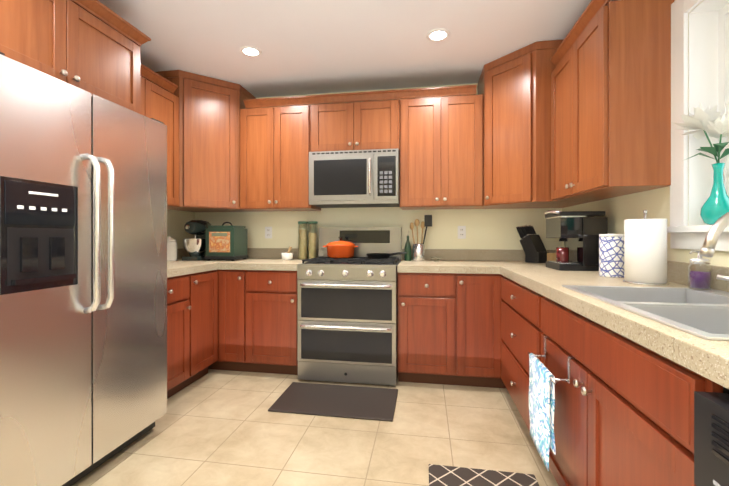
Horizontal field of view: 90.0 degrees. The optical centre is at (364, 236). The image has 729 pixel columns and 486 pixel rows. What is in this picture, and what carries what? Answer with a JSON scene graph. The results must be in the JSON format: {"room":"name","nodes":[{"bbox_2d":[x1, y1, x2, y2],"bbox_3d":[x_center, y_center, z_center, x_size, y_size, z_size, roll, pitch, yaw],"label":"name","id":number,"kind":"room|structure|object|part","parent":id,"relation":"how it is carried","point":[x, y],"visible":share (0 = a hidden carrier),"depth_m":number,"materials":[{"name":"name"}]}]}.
{"room":"kitchen","nodes":[
{"label":"kitchen","id":0,"kind":"room"},
{"bbox_2d":[143,77,194,248],"bbox_3d":[-2.284,-0.116,0.659,0.120,2.500,6.200,0,0,9],"label":"wall","id":1,"kind":"structure","parent":0,"point":[177,220],"depth_m":3.45,"materials":[{"name":"beige paint"}]},
{"bbox_2d":[0,0,139,113],"bbox_3d":[-1.703,-0.921,1.774,0.658,0.440,0.935,0,0,9],"label":"upper cabinet","id":2,"kind":"object","parent":1,"relation":"attached to","point":[71,42],"visible":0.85,"depth_m":1.75,"materials":[{"name":"brown wood"}]},
{"bbox_2d":[71,0,177,93],"bbox_3d":[-1.653,-1.175,2.097,0.648,0.062,1.685,0,0,9],"label":"crown molding","id":3,"kind":"structure","parent":2,"relation":"on","point":[109,17],"depth_m":2.06,"materials":[{"name":"brown wood"}]},
{"bbox_2d":[140,76,178,206],"bbox_3d":[-1.715,-0.692,2.636,0.352,0.900,0.754,0,0,9],"label":"upper cabinet","id":4,"kind":"object","parent":1,"relation":"attached to","point":[157,102],"visible":0.19,"depth_m":2.86,"materials":[{"name":"brown wood"}]},
{"bbox_2d":[72,369,558,485],"bbox_3d":[-0.512,1.165,0.368,3.870,0.060,6.600,0,0,9],"label":"floor","id":5,"kind":"structure","parent":0,"point":[212,427],"depth_m":2.01,"materials":[{"name":"beige tile"}]},
{"bbox_2d":[0,52,166,485],"bbox_3d":[-1.583,0.236,1.738,0.851,1.795,0.930,0,0,9],"label":"fridge","id":6,"kind":"object","parent":5,"relation":"on","point":[82,394],"depth_m":1.58,"materials":[{"name":"grey metal"}]},
{"bbox_3d":[-1.203,-0.011,1.656,0.074,0.716,0.100,0,0,9],"label":"fridge handle","id":7,"kind":"part","parent":6,"relation":"part of","materials":[{"name":"silver metal"}]},
{"bbox_2d":[167,270,217,398],"bbox_3d":[-1.560,0.704,2.635,0.658,0.859,0.838,0,0,9],"label":"base cabinet","id":8,"kind":"object","parent":5,"relation":"on","point":[192,327],"visible":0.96,"depth_m":2.65,"materials":[{"name":"brown wood"}]},
{"bbox_2d":[208,270,223,369],"bbox_3d":[-1.427,0.703,3.337,0.691,0.860,0.627,0,0,9],"label":"base cabinet","id":9,"kind":"object","parent":5,"relation":"on","point":[219,364],"depth_m":2.98,"materials":[{"name":"brown wood"}]},
{"bbox_2d":[224,270,251,371],"bbox_3d":[-0.997,0.703,3.267,0.297,0.860,0.627,0,0,9],"label":"base cabinet","id":10,"kind":"object","parent":5,"relation":"on","point":[237,283],"depth_m":2.97,"materials":[{"name":"brown wood"}]},
{"bbox_2d":[167,248,222,277],"bbox_3d":[-1.511,0.195,2.937,0.660,0.155,1.450,0,0,9],"label":"countertop","id":11,"kind":"structure","parent":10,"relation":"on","point":[179,267],"depth_m":2.81,"materials":[{"name":"stone"}]},
{"bbox_2d":[167,236,176,260],"bbox_3d":[-1.713,0.107,3.200,0.124,0.218,0.124,0,0,9],"label":"canister","id":12,"kind":"object","parent":11,"relation":"on","point":[171,249],"visible":0.73,"depth_m":3.16,"materials":[{"name":"white ceramic"}]},
{"bbox_2d":[182,220,211,260],"bbox_3d":[-1.523,0.034,3.341,0.212,0.364,0.320,0,0,9],"label":"stand mixer","id":13,"kind":"object","parent":11,"relation":"on","point":[195,248],"visible":0.92,"depth_m":3.23,"materials":[{"name":"grey metal"}]},
{"bbox_2d":[204,222,248,260],"bbox_3d":[-1.256,0.042,3.330,0.286,0.349,0.262,0,0,9],"label":"bread box","id":14,"kind":"object","parent":11,"relation":"on","point":[227,242],"visible":1,"depth_m":3.21,"materials":[{"name":"green plastic"}]},
{"bbox_2d":[252,270,297,374],"bbox_3d":[-0.724,0.703,3.222,0.519,0.860,0.627,0,0,9],"label":"base cabinet","id":15,"kind":"object","parent":5,"relation":"on","point":[257,320],"depth_m":2.91,"materials":[{"name":"brown wood"}]},
{"bbox_2d":[223,248,318,270],"bbox_3d":[-0.794,0.195,3.230,0.660,0.155,0.638,0,0,9],"label":"countertop","id":16,"kind":"structure","parent":15,"relation":"on","point":[259,258],"depth_m":3.13,"materials":[{"name":"stone"}]},
{"bbox_2d":[281,246,292,259],"bbox_3d":[-0.707,0.154,3.338,0.110,0.125,0.110,0,0,9],"label":"bowl","id":17,"kind":"object","parent":16,"relation":"on","point":[288,255],"visible":1,"depth_m":3.30,"materials":[{"name":"white ceramic"}]},
{"bbox_2d":[298,221,307,259],"bbox_3d":[-0.573,0.039,3.387,0.092,0.355,0.092,0,0,9],"label":"jar","id":18,"kind":"object","parent":16,"relation":"on","point":[303,244],"visible":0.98,"depth_m":3.36,"materials":[{"name":"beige glass"}]},
{"bbox_2d":[308,221,317,258],"bbox_3d":[-0.481,0.039,3.387,0.092,0.355,0.092,0,0,9],"label":"jar","id":19,"kind":"object","parent":16,"relation":"on","point":[312,245],"visible":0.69,"depth_m":3.35,"materials":[{"name":"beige glass"}]},
{"bbox_2d":[268,382,397,421],"bbox_3d":[-0.189,1.127,2.514,0.810,0.011,0.460,0,0,9],"label":"area rug","id":20,"kind":"object","parent":5,"relation":"on","point":[359,402],"visible":0.96,"depth_m":2.47,"materials":[{"name":"brown"}]},
{"bbox_2d":[297,227,400,385],"bbox_3d":[-0.096,0.515,3.050,0.764,1.195,0.710,0,0,9],"label":"range","id":21,"kind":"object","parent":5,"relation":"on","point":[353,356],"depth_m":2.78,"materials":[{"name":"grey metal"}]},
{"bbox_3d":[-0.210,0.097,3.221,0.311,0.183,0.256,0,0,9],"label":"dutch oven","id":22,"kind":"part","parent":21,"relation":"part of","materials":[{"name":"orange metal"}]},
{"bbox_3d":[-0.148,0.525,2.732,0.705,0.337,0.067,0,0,9],"label":"kitchen range handle","id":23,"kind":"part","parent":21,"relation":"part of","materials":[{"name":"silver metal"}]},
{"bbox_2d":[367,252,405,258],"bbox_3d":[0.187,0.159,3.115,0.352,0.059,0.226,0,0,9],"label":"skillet","id":24,"kind":"object","parent":21,"relation":"on","point":[378,255],"visible":1,"depth_m":3.05,"materials":[{"name":"black metal"}]},
{"bbox_2d":[398,272,465,385],"bbox_3d":[0.543,0.703,3.013,0.495,0.860,0.627,0,0,9],"label":"base cabinet","id":25,"kind":"object","parent":5,"relation":"on","point":[449,328],"depth_m":2.71,"materials":[{"name":"brown wood"}]},
{"bbox_2d":[429,464,538,485],"bbox_3d":[0.460,1.125,1.165,0.490,0.015,1.190,0,0,9],"label":"area rug","id":26,"kind":"object","parent":5,"relation":"on","point":[441,475],"visible":0.94,"depth_m":1.69,"materials":[{"name":"grey fabric"}]},
{"bbox_2d":[466,274,505,387],"bbox_3d":[0.847,0.703,2.963,0.388,0.860,0.627,0,0,9],"label":"base cabinet","id":27,"kind":"object","parent":5,"relation":"on","point":[483,291],"depth_m":2.65,"materials":[{"name":"brown wood"}]},
{"bbox_2d":[501,276,653,430],"bbox_3d":[1.208,0.704,2.098,0.628,0.860,0.999,0,0,9],"label":"base cabinet","id":28,"kind":"object","parent":5,"relation":"on","point":[527,316],"depth_m":1.87,"materials":[{"name":"brown wood"}]},
{"bbox_2d":[495,249,728,388],"bbox_3d":[1.126,0.196,1.637,0.646,0.155,3.158,0,0,9],"label":"countertop","id":29,"kind":"structure","parent":28,"relation":"on","point":[707,359],"depth_m":1.19,"materials":[{"name":"stone"}]},
{"bbox_2d":[516,225,548,262],"bbox_3d":[1.392,0.061,3.036,0.120,0.310,0.235,0,0,-26],"label":"knife block","id":30,"kind":"object","parent":29,"relation":"on","point":[533,246],"visible":1,"depth_m":2.99,"materials":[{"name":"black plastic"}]},
{"bbox_2d":[547,253,555,260],"bbox_3d":[1.479,0.174,2.826,0.090,0.085,0.100,0,0,9],"label":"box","id":31,"kind":"object","parent":29,"relation":"on","point":[551,256],"visible":0.25,"depth_m":2.78,"materials":[{"name":"brown cardboard"}]},
{"bbox_2d":[544,210,607,270],"bbox_3d":[1.370,0.023,2.413,0.300,0.388,0.310,0,0,9],"label":"coffee maker","id":32,"kind":"object","parent":29,"relation":"on","point":[577,232],"visible":0.98,"depth_m":2.28,"materials":[{"name":"black plastic"}]},
{"bbox_2d":[556,247,568,261],"bbox_3d":[1.306,0.122,2.415,0.092,0.095,0.092,0,0,9],"label":"mug","id":33,"kind":"object","parent":32,"relation":"on","point":[562,254],"visible":1,"depth_m":2.39,"materials":[{"name":"red ceramic"}]},
{"bbox_2d":[599,234,623,277],"bbox_3d":[1.337,0.102,1.968,0.120,0.230,0.120,0,0,9],"label":"patterned canister","id":34,"kind":"object","parent":29,"relation":"on","point":[611,255],"visible":0.88,"depth_m":1.92,"materials":[{"name":"white ceramic"}]},
{"bbox_2d":[562,285,728,392],"bbox_3d":[1.060,0.308,1.129,0.551,0.192,0.821,0,0,9],"label":"sink","id":35,"kind":"object","parent":29,"relation":"in","point":[704,314],"visible":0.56,"depth_m":1.14,"materials":[{"name":"white ceramic"}]},
{"bbox_2d":[688,250,711,289],"bbox_3d":[1.337,0.134,1.456,0.077,0.154,0.071,0,0,9],"label":"soap dispenser","id":36,"kind":"object","parent":35,"relation":"on","point":[700,279],"visible":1,"depth_m":1.44,"materials":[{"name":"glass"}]},
{"bbox_2d":[623,210,668,285],"bbox_3d":[1.302,0.048,1.690,0.170,0.339,0.170,0,0,9],"label":"paper towel","id":37,"kind":"object","parent":29,"relation":"on","point":[645,250],"visible":1,"depth_m":1.63,"materials":[{"name":"white paper"}]},
{"bbox_2d":[699,212,728,280],"bbox_3d":[1.146,0.062,1.141,0.335,0.298,0.284,0,0,9],"label":"faucet","id":38,"kind":"object","parent":29,"relation":"on","point":[718,227],"visible":1,"depth_m":1.03,"materials":[{"name":"silver metal"}]},
{"bbox_2d":[541,348,722,485],"bbox_3d":[1.056,0.824,1.175,0.628,0.620,1.019,0,0,9],"label":"base cabinet","id":39,"kind":"object","parent":5,"relation":"on","point":[624,412],"depth_m":1.01,"materials":[{"name":"brown wood"}]},
{"bbox_2d":[528,336,575,383],"bbox_3d":[0.772,0.505,1.516,0.084,0.098,0.340,0,0,9],"label":"towel rail","id":40,"kind":"object","parent":39,"relation":"attached to","point":[554,380],"visible":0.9,"depth_m":1.38,"materials":[{"name":"silver metal"}]},
{"bbox_2d":[529,353,555,470],"bbox_3d":[0.737,0.714,1.524,0.028,0.371,0.270,0,0,9],"label":"hanging towel","id":41,"kind":"object","parent":40,"relation":"hanging from","point":[541,398],"visible":1,"depth_m":1.48,"materials":[{"name":"white fabric"}]},
{"bbox_2d":[694,391,728,485],"bbox_3d":[0.894,0.721,0.379,0.598,0.828,0.596,0,0,9],"label":"dishwasher","id":42,"kind":"object","parent":5,"relation":"on","point":[711,438],"visible":0.98,"depth_m":0.68,"materials":[{"name":"grey"}]},
{"bbox_2d":[98,0,615,97],"bbox_3d":[-0.512,-1.395,0.366,3.870,0.060,6.600,0,0,9],"label":"ceiling","id":43,"kind":"structure","parent":0,"point":[316,46],"depth_m":2.51,"materials":[{"name":"white paint"}]},
{"bbox_2d":[239,46,261,56],"bbox_3d":[-0.840,-1.363,2.695,0.160,0.006,0.160,0,0,9],"label":"recessed light","id":44,"kind":"object","parent":43,"relation":"in","point":[250,51],"visible":1,"depth_m":2.69,"materials":[{"name":"white plastic"}]},
{"bbox_2d":[426,28,449,41],"bbox_3d":[0.500,-1.363,2.477,0.160,0.006,0.160,0,0,9],"label":"recessed light","id":45,"kind":"object","parent":43,"relation":"in","point":[438,35],"visible":1,"depth_m":2.47,"materials":[{"name":"white plastic"}]},
{"bbox_2d":[195,83,561,260],"bbox_3d":[0.001,-0.117,3.485,3.870,2.500,0.120,0,0,9],"label":"wall","id":46,"kind":"structure","parent":0,"point":[491,229],"depth_m":3.35,"materials":[{"name":"beige paint"}]},
{"bbox_2d":[150,70,255,211],"bbox_3d":[-1.448,-0.804,3.318,0.658,1.123,0.673,0,0,9],"label":"upper cabinet","id":47,"kind":"object","parent":46,"relation":"attached to","point":[209,143],"visible":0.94,"depth_m":3.12,"materials":[{"name":"brown wood"}]},
{"bbox_2d":[265,227,271,237],"bbox_3d":[-0.942,-0.035,3.575,0.070,0.115,0.008,0,0,9],"label":"electrical outlet","id":48,"kind":"object","parent":46,"relation":"attached to","point":[268,232],"visible":1,"depth_m":3.57,"materials":[{"name":"white plastic"}]},
{"bbox_2d":[240,105,320,211],"bbox_3d":[-0.771,-0.692,3.357,0.663,0.900,0.378,0,0,9],"label":"upper cabinet","id":49,"kind":"object","parent":46,"relation":"attached to","point":[275,146],"visible":1,"depth_m":3.20,"materials":[{"name":"brown wood"}]},
{"bbox_2d":[311,99,399,152],"bbox_3d":[-0.065,-0.931,3.240,0.766,0.423,0.378,0,0,9],"label":"upper cabinet","id":50,"kind":"object","parent":46,"relation":"attached to","point":[366,125],"visible":0.83,"depth_m":3.08,"materials":[{"name":"brown wood"}]},
{"bbox_2d":[309,148,399,207],"bbox_3d":[-0.070,-0.492,3.204,0.758,0.446,0.449,0,0,9],"label":"microwave","id":51,"kind":"object","parent":50,"relation":"attached to","point":[354,178],"visible":1,"depth_m":3.03,"materials":[{"name":"grey metal"}]},
{"bbox_2d":[243,85,476,107],"bbox_3d":[-0.085,-1.175,3.084,1.990,0.062,0.046,0,0,9],"label":"crown molding","id":52,"kind":"structure","parent":50,"relation":"on","point":[372,96],"depth_m":3.07,"materials":[{"name":"brown wood"}]},
{"bbox_2d":[400,94,482,209],"bbox_3d":[0.647,-0.692,3.123,0.673,0.900,0.378,0,0,9],"label":"upper cabinet","id":53,"kind":"object","parent":46,"relation":"attached to","point":[441,152],"visible":1,"depth_m":2.97,"materials":[{"name":"brown wood"}]},
{"bbox_2d":[458,226,465,238],"bbox_3d":[0.874,-0.035,3.276,0.070,0.115,0.008,0,0,9],"label":"electrical outlet","id":54,"kind":"object","parent":46,"relation":"attached to","point":[461,232],"visible":1,"depth_m":3.27,"materials":[{"name":"white plastic"}]},
{"bbox_2d":[478,39,593,208],"bbox_3d":[1.301,-0.803,2.873,0.700,1.123,0.658,0,0,9],"label":"upper cabinet","id":55,"kind":"object","parent":46,"relation":"attached to","point":[514,88],"visible":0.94,"depth_m":2.66,"materials":[{"name":"brown wood"}]},
{"bbox_2d":[397,249,494,273],"bbox_3d":[0.655,0.195,2.991,0.724,0.155,0.638,0,0,9],"label":"countertop","id":56,"kind":"structure","parent":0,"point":[464,261],"depth_m":3.01,"materials":[{"name":"stone"}]},
{"bbox_2d":[404,231,411,260],"bbox_3d":[0.383,0.084,3.220,0.064,0.265,0.064,0,0,9],"label":"oil bottle","id":57,"kind":"object","parent":56,"relation":"on","point":[408,251],"visible":0.98,"depth_m":3.20,"materials":[{"name":"green glass"}]},
{"bbox_2d":[410,215,431,260],"bbox_3d":[0.491,0.017,3.181,0.195,0.400,0.104,0,0,9],"label":"utensil crock","id":58,"kind":"object","parent":56,"relation":"on","point":[418,252],"visible":1,"depth_m":3.16,"materials":[{"name":"silver metal"}]},
{"bbox_2d":[430,256,442,261],"bbox_3d":[0.615,0.197,3.121,0.112,0.040,0.110,0,0,9],"label":"bowl","id":59,"kind":"object","parent":56,"relation":"on","point":[437,258],"visible":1,"depth_m":3.09,"materials":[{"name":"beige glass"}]},
{"bbox_2d":[562,0,728,266],"bbox_3d":[1.283,-0.115,0.071,0.170,2.500,6.200,0,0,9],"label":"wall","id":60,"kind":"structure","parent":0,"point":[654,203],"depth_m":1.96,"materials":[{"name":"beige paint"}]},
{"bbox_2d":[551,0,674,200],"bbox_3d":[1.365,-0.692,2.133,0.332,0.900,0.776,0,0,9],"label":"upper cabinet","id":61,"kind":"object","parent":60,"relation":"attached to","point":[611,105],"visible":1,"depth_m":1.77,"materials":[{"name":"brown wood"}]},
{"bbox_2d":[550,0,609,67],"bbox_3d":[1.361,-1.175,2.081,0.323,0.062,0.768,0,0,9],"label":"crown molding","id":62,"kind":"structure","parent":61,"relation":"on","point":[587,16],"depth_m":2.07,"materials":[{"name":"brown wood"}]},
{"bbox_2d":[667,0,728,250],"bbox_3d":[1.423,-0.518,1.068,0.211,1.155,1.363,0,0,9],"label":"window","id":63,"kind":"structure","parent":60,"relation":"in","point":[691,185],"depth_m":1.63,"materials":[{"name":"white paint"}]},
{"bbox_2d":[671,102,728,224],"bbox_3d":[1.413,-0.303,1.492,0.216,0.514,0.278,0,0,9],"label":"vase","id":64,"kind":"object","parent":63,"relation":"on","point":[712,122],"visible":0.85,"depth_m":1.48,"materials":[{"name":"teal ceramic"}]},
{"bbox_3d":[1.501,-0.521,1.055,0.052,0.951,1.125,0,0,9],"label":"window sash","id":65,"kind":"part","parent":63,"relation":"part of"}
]}

